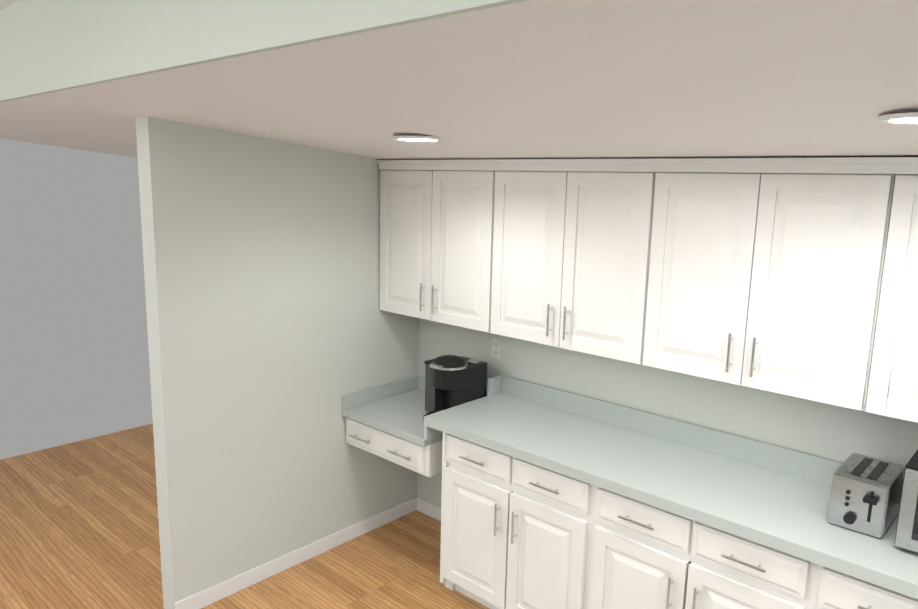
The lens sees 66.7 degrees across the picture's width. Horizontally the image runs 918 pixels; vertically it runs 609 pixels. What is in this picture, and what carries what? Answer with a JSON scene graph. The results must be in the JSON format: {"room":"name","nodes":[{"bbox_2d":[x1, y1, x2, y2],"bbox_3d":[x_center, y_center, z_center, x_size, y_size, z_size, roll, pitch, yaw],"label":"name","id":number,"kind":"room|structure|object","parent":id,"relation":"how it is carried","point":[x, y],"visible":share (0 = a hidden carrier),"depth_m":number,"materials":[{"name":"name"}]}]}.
{"room":"kitchen","nodes":[
{"label":"kitchen","id":0,"kind":"room"},
{"bbox_2d":[0,0,19,9],"bbox_3d":[-3.248,-1.366,-0.067,6.441,1.351,5.960,10,13,41],"label":"ceiling","id":1,"kind":"structure","parent":0,"point":[4,4],"depth_m":2.59,"materials":[{"name":"paint"}]},
{"bbox_2d":[0,423,489,608],"bbox_3d":[-0.926,2.094,0.136,10.400,0.050,8.600,10,13,41],"label":"floor","id":2,"kind":"structure","parent":0,"point":[79,525],"depth_m":3.91,"materials":[{"name":"brown wood"}]},
{"bbox_2d":[418,374,657,608],"bbox_3d":[0.372,0.992,3.420,0.953,1.030,0.603,10,13,41],"label":"base cabinet","id":3,"kind":"object","parent":2,"relation":"on","point":[553,498],"depth_m":3.25,"materials":[{"name":"white paint"}]},
{"bbox_2d":[423,355,486,420],"bbox_3d":[-0.052,0.428,3.815,0.339,0.360,0.393,10,13,41],"label":"coffee maker","id":4,"kind":"object","parent":3,"relation":"on","point":[452,381],"visible":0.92,"depth_m":3.71,"materials":[{"name":"black plastic"},{"name":"stainless steel"}]},
{"bbox_2d":[582,415,842,608],"bbox_3d":[1.035,1.112,2.825,0.844,1.030,0.603,10,13,41],"label":"base cabinet","id":5,"kind":"object","parent":2,"relation":"on","point":[684,515],"depth_m":2.69,"materials":[{"name":"white paint"}]},
{"bbox_2d":[814,512,917,608],"bbox_3d":[1.657,1.225,2.267,0.842,1.030,0.603,10,13,41],"label":"base cabinet","id":6,"kind":"object","parent":2,"relation":"on","point":[856,570],"depth_m":2.22,"materials":[{"name":"white paint"}]},
{"bbox_2d":[828,452,905,538],"bbox_3d":[1.433,0.668,2.454,0.170,0.187,0.310,10,13,41],"label":"toaster","id":7,"kind":"object","parent":6,"relation":"on","point":[865,497],"visible":0.98,"depth_m":2.38,"materials":[{"name":"silver metal"}]},
{"bbox_2d":[894,449,917,552],"bbox_3d":[1.741,0.676,2.171,0.580,0.285,0.408,10,13,41],"label":"microwave","id":8,"kind":"object","parent":6,"relation":"on","point":[906,536],"visible":0.98,"depth_m":2.22,"materials":[{"name":"silver metal"}]},
{"bbox_2d":[0,0,528,101],"bbox_3d":[-3.202,-0.532,0.062,6.440,0.332,6.020,10,13,41],"label":"wall","id":9,"kind":"structure","parent":0,"point":[48,46],"depth_m":1.86,"materials":[{"name":"white paint"}]},
{"bbox_2d":[135,117,418,608],"bbox_3d":[-0.828,0.116,3.713,0.120,2.600,1.600,10,13,41],"label":"wall","id":10,"kind":"structure","parent":0,"point":[275,333],"depth_m":3.46,"materials":[{"name":"white paint"}]},
{"bbox_2d":[175,497,440,608],"bbox_3d":[-0.568,1.406,3.674,0.658,0.085,1.598,10,13,41],"label":"baseboard","id":11,"kind":"structure","parent":10,"relation":"attached to","point":[224,589],"depth_m":3.82,"materials":[{"name":"white wood"}]},
{"bbox_2d":[342,394,417,472],"bbox_3d":[-0.244,0.724,3.896,0.655,0.175,0.484,10,13,41],"label":"base cabinet","id":12,"kind":"object","parent":10,"relation":"attached to","point":[387,429],"depth_m":3.77,"materials":[{"name":"white paint"}]},
{"bbox_2d":[0,0,917,159],"bbox_3d":[-1.369,-0.249,-0.150,9.500,0.264,8.120,10,13,41],"label":"ceiling","id":13,"kind":"structure","parent":0,"point":[590,79],"depth_m":1.73,"materials":[{"name":"paint"}]},
{"bbox_2d":[393,136,442,140],"bbox_3d":[-0.164,-0.662,2.785,0.200,0.012,0.200,10,13,41],"label":"recessed light","id":14,"kind":"object","parent":13,"relation":"in","point":[417,138],"visible":0.98,"depth_m":2.72,"materials":[{"name":"white"}]},
{"bbox_2d":[879,112,917,123],"bbox_3d":[1.085,-0.430,1.610,0.200,0.012,0.200,10,13,41],"label":"recessed light","id":15,"kind":"object","parent":13,"relation":"in","point":[906,118],"visible":1,"depth_m":1.60,"materials":[{"name":"white"}]},
{"bbox_2d":[417,318,917,506],"bbox_3d":[0.829,0.213,3.374,8.200,2.600,0.120,10,13,41],"label":"wall","id":16,"kind":"structure","parent":0,"point":[835,432],"depth_m":3.15,"materials":[{"name":"white paint"}]},
{"bbox_2d":[491,337,501,359],"bbox_3d":[0.208,0.244,3.866,0.070,0.115,0.008,10,13,41],"label":"outlet","id":17,"kind":"object","parent":16,"relation":"attached to","point":[496,349],"visible":1,"depth_m":3.86,"materials":[{"name":"white plastic"}]},
{"bbox_2d":[377,157,917,422],"bbox_3d":[1.186,-0.119,2.658,4.175,0.849,0.359,10,13,41],"label":"upper cabinet","id":18,"kind":"object","parent":16,"relation":"attached to","point":[796,277],"visible":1,"depth_m":2.73,"materials":[{"name":"white paint"}]}
]}

